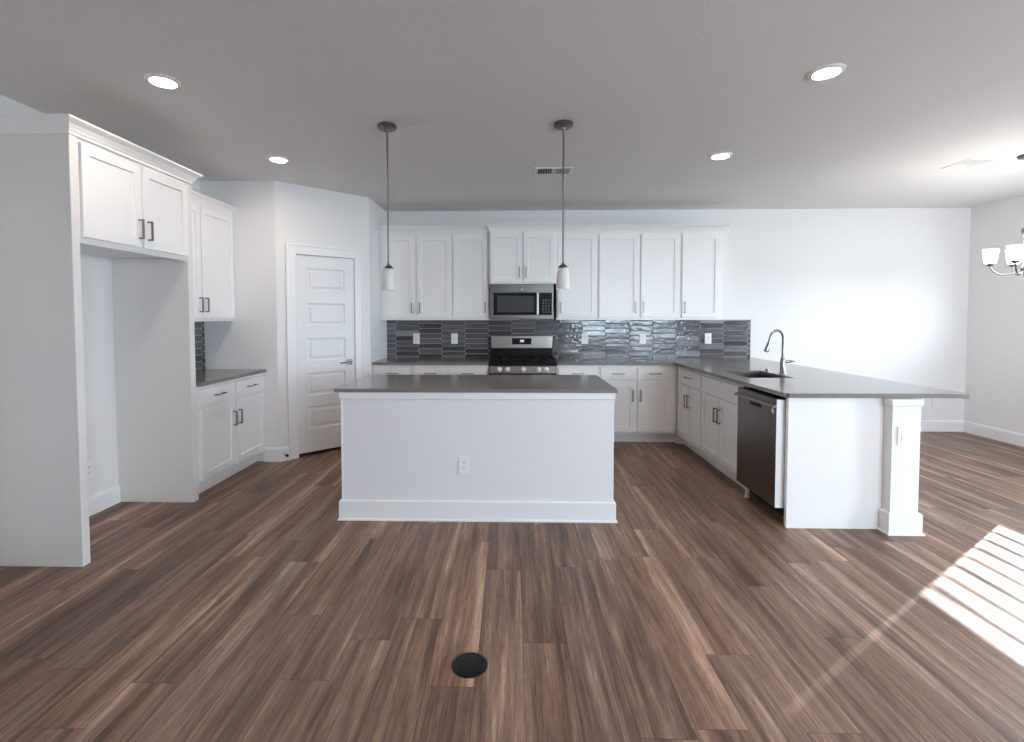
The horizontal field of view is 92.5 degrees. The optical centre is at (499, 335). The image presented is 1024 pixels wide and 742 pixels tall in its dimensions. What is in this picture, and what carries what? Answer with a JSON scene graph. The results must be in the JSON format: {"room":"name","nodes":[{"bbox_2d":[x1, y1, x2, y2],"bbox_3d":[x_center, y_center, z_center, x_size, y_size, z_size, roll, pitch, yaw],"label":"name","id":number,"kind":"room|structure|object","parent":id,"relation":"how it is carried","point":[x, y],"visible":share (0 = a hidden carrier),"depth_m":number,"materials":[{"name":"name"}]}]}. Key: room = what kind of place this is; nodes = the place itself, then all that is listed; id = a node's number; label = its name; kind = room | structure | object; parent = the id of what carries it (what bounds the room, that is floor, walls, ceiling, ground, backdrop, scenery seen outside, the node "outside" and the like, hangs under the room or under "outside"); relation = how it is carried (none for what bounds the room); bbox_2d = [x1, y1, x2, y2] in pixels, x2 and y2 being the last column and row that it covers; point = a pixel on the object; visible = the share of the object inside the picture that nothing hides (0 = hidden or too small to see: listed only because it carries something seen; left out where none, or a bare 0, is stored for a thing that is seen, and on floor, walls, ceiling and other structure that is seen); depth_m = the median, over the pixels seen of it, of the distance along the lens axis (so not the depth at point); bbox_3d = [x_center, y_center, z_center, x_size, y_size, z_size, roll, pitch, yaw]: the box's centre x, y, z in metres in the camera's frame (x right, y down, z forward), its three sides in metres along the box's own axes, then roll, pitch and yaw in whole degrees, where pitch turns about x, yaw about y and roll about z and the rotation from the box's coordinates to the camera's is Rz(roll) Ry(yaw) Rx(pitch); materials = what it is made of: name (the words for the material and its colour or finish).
{"room":"kitchen","nodes":[
{"label":"kitchen","id":0,"kind":"room"},
{"bbox_2d":[0,94,199,496],"bbox_3d":[-3.053,-0.006,1.553,0.120,2.743,9.352,0,2,1],"label":"wall","id":1,"kind":"structure","parent":0,"point":[96,271],"depth_m":3.59,"materials":[{"name":"paint"}]},
{"bbox_2d":[87,460,92,478],"bbox_3d":[-2.938,0.963,3.504,0.009,0.122,0.074,0,2,1],"label":"wall outlet","id":2,"kind":"object","parent":1,"relation":"attached to","point":[89,463],"visible":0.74,"depth_m":3.51,"materials":[{"name":"white plastic"}]},
{"bbox_2d":[0,114,202,260],"bbox_3d":[-2.627,-0.877,3.233,0.644,0.676,1.146,0,2,1],"label":"upper cabinet","id":3,"kind":"object","parent":1,"relation":"attached to","point":[128,208],"visible":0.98,"depth_m":3.08,"materials":[{"name":"paint"}]},
{"bbox_2d":[88,484,120,516],"bbox_3d":[-2.940,1.232,3.315,0.016,0.138,0.917,0,2,1],"label":"baseboard","id":4,"kind":"structure","parent":1,"relation":"attached to","point":[100,501],"depth_m":3.63,"materials":[{"name":"paint"}]},
{"bbox_2d":[194,321,204,369],"bbox_3d":[-2.915,0.115,4.305,0.015,0.469,1.017,0,2,1],"label":"backsplash","id":5,"kind":"structure","parent":1,"relation":"attached to","point":[199,326],"depth_m":4.74,"materials":[{"name":"tile"}]},
{"bbox_2d":[191,190,236,321],"bbox_3d":[-2.742,-0.669,4.271,0.363,1.097,1.012,0,2,1],"label":"upper cabinet","id":6,"kind":"object","parent":1,"relation":"attached to","point":[212,220],"visible":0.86,"depth_m":4.43,"materials":[{"name":"paint"}]},
{"bbox_2d":[200,181,386,460],"bbox_3d":[-2.016,-0.146,5.333,2.031,2.743,0.602,-2,3,-43],"label":"wall","id":7,"kind":"structure","parent":0,"point":[269,215],"depth_m":4.81,"materials":[{"name":"paint"}]},
{"bbox_2d":[264,446,288,461],"bbox_3d":[-2.202,1.175,4.837,0.234,0.138,0.066,-1,2,-15],"label":"baseboard","id":8,"kind":"structure","parent":7,"relation":"attached to","point":[271,454],"depth_m":4.82,"materials":[{"name":"paint"}]},
{"bbox_2d":[285,243,364,459],"bbox_3d":[-1.836,0.155,5.164,0.820,2.152,0.136,-2,3,-42],"label":"door frame","id":9,"kind":"structure","parent":7,"relation":"attached to","point":[291,249],"depth_m":4.91,"materials":[{"name":"paint"}]},
{"bbox_2d":[296,254,354,453],"bbox_3d":[-1.806,0.191,5.123,0.628,2.014,0.093,-2,3,-42],"label":"door","id":10,"kind":"structure","parent":7,"relation":"in","point":[324,285],"depth_m":5.11,"materials":[{"name":"paint"}]},
{"bbox_2d":[378,225,488,233],"bbox_3d":[-0.777,-1.248,5.772,1.307,0.084,0.056,0,2,1],"label":"crown molding","id":11,"kind":"structure","parent":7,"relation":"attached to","point":[412,229],"depth_m":5.78,"materials":[{"name":"paint"}]},
{"bbox_2d":[0,430,1023,741],"bbox_3d":[1.316,1.423,1.497,8.855,0.120,9.592,0,2,1],"label":"floor","id":12,"kind":"structure","parent":0,"point":[245,610],"depth_m":2.28,"materials":[{"name":"brown wood"}]},
{"bbox_2d":[0,134,90,566],"bbox_3d":[-2.667,0.104,2.779,0.587,2.432,0.052,0,2,1],"label":"panel","id":13,"kind":"object","parent":12,"relation":"on","point":[44,501],"visible":1,"depth_m":2.75,"materials":[{"name":"paint"}]},
{"bbox_2d":[112,183,198,501],"bbox_3d":[-2.643,0.068,3.756,0.587,2.432,0.059,0,2,1],"label":"panel","id":14,"kind":"object","parent":12,"relation":"on","point":[153,298],"visible":0.76,"depth_m":3.74,"materials":[{"name":"paint"}]},
{"bbox_2d":[196,373,264,493],"bbox_3d":[-2.600,0.823,4.323,0.642,0.882,1.012,0,2,1],"label":"base cabinet","id":15,"kind":"object","parent":12,"relation":"on","point":[230,413],"visible":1,"depth_m":4.21,"materials":[{"name":"paint"}]},
{"bbox_2d":[196,369,265,386],"bbox_3d":[-2.612,0.365,4.307,0.621,0.030,1.018,0,2,1],"label":"countertop","id":16,"kind":"structure","parent":15,"relation":"on","point":[204,377],"depth_m":4.35,"materials":[{"name":"grey stone"}]},
{"bbox_2d":[373,365,448,374],"bbox_3d":[-0.998,0.764,5.852,0.861,0.882,0.714,0,2,1],"label":"base cabinet","id":17,"kind":"object","parent":12,"relation":"on","point":[377,369],"visible":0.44,"depth_m":5.52,"materials":[{"name":"paint"}]},
{"bbox_2d":[372,357,489,364],"bbox_3d":[-0.773,0.306,5.838,1.313,0.030,0.699,0,2,1],"label":"countertop","id":18,"kind":"structure","parent":17,"relation":"on","point":[389,360],"depth_m":5.61,"materials":[{"name":"grey stone"}]},
{"bbox_2d":[449,365,488,374],"bbox_3d":[-0.341,0.764,5.835,0.448,0.882,0.714,0,2,1],"label":"base cabinet","id":19,"kind":"object","parent":12,"relation":"on","point":[453,369],"visible":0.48,"depth_m":5.50,"materials":[{"name":"paint"}]},
{"bbox_2d":[452,652,487,677],"bbox_3d":[-0.122,1.343,1.999,0.148,0.006,0.148,0,2,1],"label":"floor outlet","id":20,"kind":"object","parent":12,"relation":"on","point":[468,664],"visible":1,"depth_m":1.99,"materials":[{"name":"black metal"}]},
{"bbox_2d":[338,392,616,522],"bbox_3d":[-0.151,0.831,3.791,1.945,0.898,0.814,0,2,1],"label":"kitchen island","id":21,"kind":"object","parent":12,"relation":"on","point":[534,457],"visible":0.84,"depth_m":3.41,"materials":[{"name":"paint"}]},
{"bbox_2d":[459,456,468,473],"bbox_3d":[-0.249,0.902,3.409,0.074,0.122,0.009,0,2,1],"label":"wall outlet","id":22,"kind":"object","parent":21,"relation":"attached to","point":[463,460],"visible":1,"depth_m":3.41,"materials":[{"name":"white plastic"}]},
{"bbox_2d":[334,375,617,392],"bbox_3d":[-0.162,0.367,3.796,1.961,0.026,0.841,0,2,1],"label":"island countertop","id":23,"kind":"structure","parent":21,"relation":"on","point":[369,383],"depth_m":3.65,"materials":[{"name":"grey stone"}]},
{"bbox_2d":[489,336,556,374],"bbox_3d":[0.265,0.602,5.777,0.762,1.168,0.724,0,2,1],"label":"gas range","id":24,"kind":"object","parent":12,"relation":"on","point":[510,355],"visible":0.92,"depth_m":5.89,"materials":[{"name":"silver metal"}]},
{"bbox_2d":[489,358,556,365],"bbox_3d":[0.264,0.309,5.765,0.762,0.041,0.611,0,2,1],"label":"cooktop","id":25,"kind":"object","parent":24,"relation":"in","point":[493,361],"depth_m":5.47,"materials":[{"name":"black metal"}]},
{"bbox_2d":[556,365,597,375],"bbox_3d":[0.880,0.763,5.805,0.464,0.882,0.714,0,2,1],"label":"base cabinet","id":26,"kind":"object","parent":12,"relation":"on","point":[560,369],"visible":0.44,"depth_m":5.47,"materials":[{"name":"paint"}]},
{"bbox_2d":[554,357,969,397],"bbox_3d":[1.866,0.345,4.678,2.492,0.030,2.889,0,2,1],"label":"countertop","id":27,"kind":"structure","parent":26,"relation":"on","point":[798,381],"depth_m":3.95,"materials":[{"name":"grey stone"}]},
{"bbox_2d":[735,374,776,377],"bbox_3d":[2.259,0.475,4.346,0.405,0.204,0.606,0,2,1],"label":"sink","id":28,"kind":"object","parent":27,"relation":"in","point":[743,375],"visible":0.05,"depth_m":4.62,"materials":[{"name":"metal"}]},
{"bbox_2d":[764,329,794,373],"bbox_3d":[2.459,0.145,4.327,0.248,0.395,0.080,0,2,9],"label":"faucet","id":29,"kind":"object","parent":27,"relation":"on","point":[783,361],"visible":1,"depth_m":4.32,"materials":[{"name":"silver metal"}]},
{"bbox_2d":[598,365,676,441],"bbox_3d":[1.550,0.763,5.789,0.872,0.882,0.714,0,2,1],"label":"base cabinet","id":30,"kind":"object","parent":12,"relation":"on","point":[645,403],"visible":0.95,"depth_m":5.47,"materials":[{"name":"paint"}]},
{"bbox_2d":[674,366,709,462],"bbox_3d":[2.247,0.786,5.140,0.656,0.882,0.810,0,2,1],"label":"base cabinet","id":31,"kind":"object","parent":12,"relation":"on","point":[689,382],"visible":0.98,"depth_m":5.04,"materials":[{"name":"paint"}]},
{"bbox_2d":[701,374,749,490],"bbox_3d":[2.226,0.816,4.324,0.656,0.882,0.820,0,2,1],"label":"base cabinet","id":32,"kind":"object","parent":12,"relation":"on","point":[719,401],"visible":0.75,"depth_m":4.29,"materials":[{"name":"paint"}]},
{"bbox_2d":[734,387,785,516],"bbox_3d":[2.162,0.853,3.602,0.626,0.862,0.574,0,2,1],"label":"dishwasher","id":33,"kind":"object","parent":12,"relation":"on","point":[761,419],"visible":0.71,"depth_m":3.50,"materials":[{"name":"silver metal"}]},
{"bbox_2d":[784,397,883,528],"bbox_3d":[2.235,0.854,3.282,0.625,0.883,0.030,0,2,1],"label":"peninsula end panel","id":34,"kind":"object","parent":12,"relation":"on","point":[834,446],"visible":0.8,"depth_m":3.27,"materials":[{"name":"paint"}]},
{"bbox_2d":[0,0,1023,211],"bbox_3d":[1.312,-1.438,1.392,8.855,0.120,9.592,0,2,1],"label":"ceiling","id":35,"kind":"structure","parent":0,"point":[474,92],"depth_m":2.88,"materials":[{"name":"paint"}]},
{"bbox_2d":[143,73,181,88],"bbox_3d":[-1.883,-1.417,2.742,0.178,0.012,0.178,0,2,1],"label":"recessed light","id":36,"kind":"object","parent":35,"relation":"in","point":[160,80],"visible":1,"depth_m":2.73,"materials":[{"name":"white plastic"}]},
{"bbox_2d":[150,77,175,86],"bbox_3d":[-1.883,-1.419,2.742,0.120,0.003,0.120,0,2,1],"label":"diffuser","id":37,"kind":"object","parent":36,"relation":"attached to","point":[157,81],"depth_m":2.74,"materials":[{"name":"white plastic"}]},
{"bbox_2d":[267,156,289,162],"bbox_3d":[-1.850,-1.467,4.096,0.178,0.012,0.178,0,2,1],"label":"recessed light","id":38,"kind":"object","parent":35,"relation":"in","point":[279,159],"visible":1,"depth_m":4.09,"materials":[{"name":"white plastic"}]},
{"bbox_2d":[271,158,285,161],"bbox_3d":[-1.850,-1.469,4.096,0.120,0.003,0.120,0,2,1],"label":"diffuser","id":39,"kind":"object","parent":38,"relation":"attached to","point":[272,159],"depth_m":4.09,"materials":[{"name":"white plastic"}]},
{"bbox_2d":[377,122,396,289],"bbox_3d":[-0.776,-0.882,3.400,0.132,1.132,0.132,0,2,1],"label":"pendant lamp","id":40,"kind":"object","parent":35,"relation":"hanging from","point":[388,277],"visible":1,"depth_m":3.38,"materials":[{"name":"white glass"}]},
{"bbox_2d":[534,167,573,174],"bbox_3d":[0.487,-1.483,4.430,0.345,0.012,0.215,0,2,1],"label":"ceiling vent","id":41,"kind":"object","parent":35,"relation":"in","point":[538,170],"visible":0.98,"depth_m":4.42,"materials":[{"name":"metal"}]},
{"bbox_2d":[554,120,572,289],"bbox_3d":[0.437,-0.883,3.370,0.132,1.132,0.132,0,2,1],"label":"pendant lamp","id":42,"kind":"object","parent":35,"relation":"hanging from","point":[563,281],"visible":1,"depth_m":3.35,"materials":[{"name":"white glass"}]},
{"bbox_2d":[709,152,731,159],"bbox_3d":[1.812,-1.469,4.023,0.178,0.012,0.178,0,2,1],"label":"recessed light","id":43,"kind":"object","parent":35,"relation":"in","point":[721,155],"visible":1,"depth_m":4.00,"materials":[{"name":"white plastic"}]},
{"bbox_2d":[712,154,727,158],"bbox_3d":[1.812,-1.471,4.023,0.120,0.003,0.120,0,2,1],"label":"diffuser","id":44,"kind":"object","parent":43,"relation":"attached to","point":[714,156],"depth_m":4.03,"materials":[{"name":"white plastic"}]},
{"bbox_2d":[807,63,845,79],"bbox_3d":[1.766,-1.419,2.649,0.178,0.012,0.178,0,2,1],"label":"recessed light","id":45,"kind":"object","parent":35,"relation":"in","point":[827,71],"visible":1,"depth_m":2.63,"materials":[{"name":"white plastic"}]},
{"bbox_2d":[813,68,839,77],"bbox_3d":[1.766,-1.421,2.649,0.120,0.003,0.120,0,2,1],"label":"diffuser","id":46,"kind":"object","parent":45,"relation":"attached to","point":[818,72],"depth_m":2.65,"materials":[{"name":"white plastic"}]},
{"bbox_2d":[941,158,1001,168],"bbox_3d":[4.063,-1.480,4.229,0.255,0.012,0.290,0,2,1],"label":"ceiling vent","id":47,"kind":"object","parent":35,"relation":"in","point":[970,163],"visible":1,"depth_m":4.21,"materials":[{"name":"metal"}]},
{"bbox_2d":[982,154,1023,275],"bbox_3d":[4.350,-0.979,4.022,0.485,0.998,0.489,0,2,1],"label":"chandelier","id":48,"kind":"object","parent":35,"relation":"hanging from","point":[1014,254],"visible":1,"depth_m":4.05,"materials":[{"name":"white glass"}]},
{"bbox_2d":[386,208,970,429],"bbox_3d":[1.431,-0.182,6.176,8.855,2.743,0.120,0,2,1],"label":"wall","id":49,"kind":"structure","parent":0,"point":[880,293],"depth_m":6.04,"materials":[{"name":"paint"}]},
{"bbox_2d":[379,234,452,319],"bbox_3d":[-0.993,-0.697,5.963,0.866,1.025,0.384,0,2,1],"label":"upper cabinet","id":50,"kind":"object","parent":49,"relation":"attached to","point":[421,264],"visible":0.92,"depth_m":5.81,"materials":[{"name":"paint"}]},
{"bbox_2d":[452,233,490,319],"bbox_3d":[-0.338,-0.698,5.947,0.442,1.025,0.384,0,2,1],"label":"upper cabinet","id":51,"kind":"object","parent":49,"relation":"attached to","point":[470,251],"visible":0.94,"depth_m":5.80,"materials":[{"name":"paint"}]},
{"bbox_2d":[484,222,561,285],"bbox_3d":[0.278,-0.955,5.879,0.903,0.696,0.470,0,2,1],"label":"upper cabinet","id":52,"kind":"object","parent":49,"relation":"attached to","point":[519,253],"visible":0.93,"depth_m":5.69,"materials":[{"name":"paint"}]},
{"bbox_2d":[490,284,553,318],"bbox_3d":[0.262,-0.399,5.903,0.742,0.412,0.423,0,2,1],"label":"microwave","id":53,"kind":"object","parent":52,"relation":"attached to","point":[507,301],"visible":1,"depth_m":5.73,"materials":[{"name":"silver metal"}]},
{"bbox_2d":[387,320,750,357],"bbox_3d":[0.843,0.043,6.130,4.529,0.469,0.015,0,2,1],"label":"backsplash","id":54,"kind":"structure","parent":49,"relation":"attached to","point":[606,338],"depth_m":6.12,"materials":[{"name":"tile"}]},
{"bbox_2d":[413,333,419,343],"bbox_3d":[-1.048,0.041,6.163,0.082,0.132,0.009,0,2,1],"label":"wall outlet","id":55,"kind":"object","parent":54,"relation":"attached to","point":[416,336],"visible":1,"depth_m":6.16,"materials":[{"name":"white plastic"}]},
{"bbox_2d":[451,333,457,343],"bbox_3d":[-0.568,0.041,6.151,0.082,0.132,0.009,0,2,1],"label":"wall outlet","id":56,"kind":"object","parent":54,"relation":"attached to","point":[454,336],"visible":1,"depth_m":6.15,"materials":[{"name":"white plastic"}]},
{"bbox_2d":[581,333,587,343],"bbox_3d":[1.059,0.041,6.111,0.082,0.132,0.009,0,2,1],"label":"wall outlet","id":57,"kind":"object","parent":54,"relation":"attached to","point":[584,336],"visible":1,"depth_m":6.11,"materials":[{"name":"white plastic"}]},
{"bbox_2d":[639,333,645,343],"bbox_3d":[1.779,0.040,6.093,0.082,0.132,0.009,0,2,1],"label":"wall outlet","id":58,"kind":"object","parent":54,"relation":"attached to","point":[642,336],"visible":1,"depth_m":6.09,"materials":[{"name":"white plastic"}]},
{"bbox_2d":[705,333,711,343],"bbox_3d":[2.583,0.040,6.073,0.082,0.132,0.009,0,2,1],"label":"wall outlet","id":59,"kind":"object","parent":54,"relation":"attached to","point":[707,335],"visible":1,"depth_m":6.07,"materials":[{"name":"white plastic"}]},
{"bbox_2d":[554,233,597,319],"bbox_3d":[0.917,-0.698,5.916,0.483,1.025,0.384,0,2,1],"label":"upper cabinet","id":60,"kind":"object","parent":49,"relation":"attached to","point":[579,302],"visible":0.93,"depth_m":5.77,"materials":[{"name":"paint"}]},
{"bbox_2d":[597,232,680,319],"bbox_3d":[1.641,-0.698,5.898,0.962,1.025,0.384,0,2,1],"label":"upper cabinet","id":61,"kind":"object","parent":49,"relation":"attached to","point":[639,272],"visible":0.96,"depth_m":5.75,"materials":[{"name":"paint"}]},
{"bbox_2d":[557,224,729,232],"bbox_3d":[1.671,-1.254,5.876,1.993,0.084,0.385,0,2,1],"label":"crown molding","id":62,"kind":"structure","parent":61,"relation":"attached to","point":[579,228],"depth_m":5.71,"materials":[{"name":"paint"}]},
{"bbox_2d":[680,232,722,319],"bbox_3d":[2.367,-0.699,5.880,0.488,1.025,0.384,0,2,1],"label":"upper cabinet","id":63,"kind":"object","parent":49,"relation":"attached to","point":[701,253],"visible":0.91,"depth_m":5.73,"materials":[{"name":"paint"}]},
{"bbox_2d":[932,398,938,407],"bbox_3d":[5.382,0.833,6.050,0.074,0.122,0.009,0,2,1],"label":"wall outlet","id":64,"kind":"object","parent":49,"relation":"attached to","point":[935,401],"visible":0.89,"depth_m":6.05,"materials":[{"name":"white plastic"}]},
{"bbox_2d":[920,420,963,431],"bbox_3d":[4.295,1.121,6.085,2.885,0.138,0.016,0,2,1],"label":"baseboard","id":65,"kind":"structure","parent":49,"relation":"attached to","point":[926,425],"depth_m":6.05,"materials":[{"name":"paint"}]},
{"bbox_2d":[881,398,920,512],"bbox_3d":[2.672,0.804,4.651,0.179,0.882,2.935,0,2,1],"label":"column","id":66,"kind":"structure","parent":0,"point":[900,463],"depth_m":3.19,"materials":[{"name":"paint"}]},
{"bbox_2d":[877,508,924,535],"bbox_3d":[2.672,1.175,4.641,0.235,0.141,2.945,0,2,1],"label":"baseboard","id":67,"kind":"structure","parent":66,"relation":"attached to","point":[890,524],"depth_m":3.18,"materials":[{"name":"paint"}]},
{"bbox_2d":[883,398,923,406],"bbox_3d":[2.671,0.386,4.621,0.199,0.044,2.927,0,2,1],"label":"trim","id":68,"kind":"structure","parent":66,"relation":"attached to","point":[894,403],"depth_m":3.16,"materials":[{"name":"paint"}]},
{"bbox_2d":[897,426,909,444],"bbox_3d":[2.617,0.651,3.171,0.078,0.122,0.010,0,2,1],"label":"wall outlet","id":69,"kind":"object","parent":66,"relation":"attached to","point":[903,434],"visible":1,"depth_m":3.17,"materials":[{"name":"white plastic"}]},
{"bbox_2d":[964,195,1023,433],"bbox_3d":[5.680,-0.009,1.336,0.120,2.743,9.352,0,2,1],"label":"wall","id":70,"kind":"structure","parent":0,"point":[994,378],"depth_m":5.65,"materials":[{"name":"paint"}]},
{"bbox_2d":[963,421,1023,446],"bbox_3d":[5.688,1.182,4.375,0.016,0.138,3.336,0,2,1],"label":"baseboard","id":71,"kind":"structure","parent":70,"relation":"attached to","point":[1011,437],"depth_m":5.66,"materials":[{"name":"paint"}]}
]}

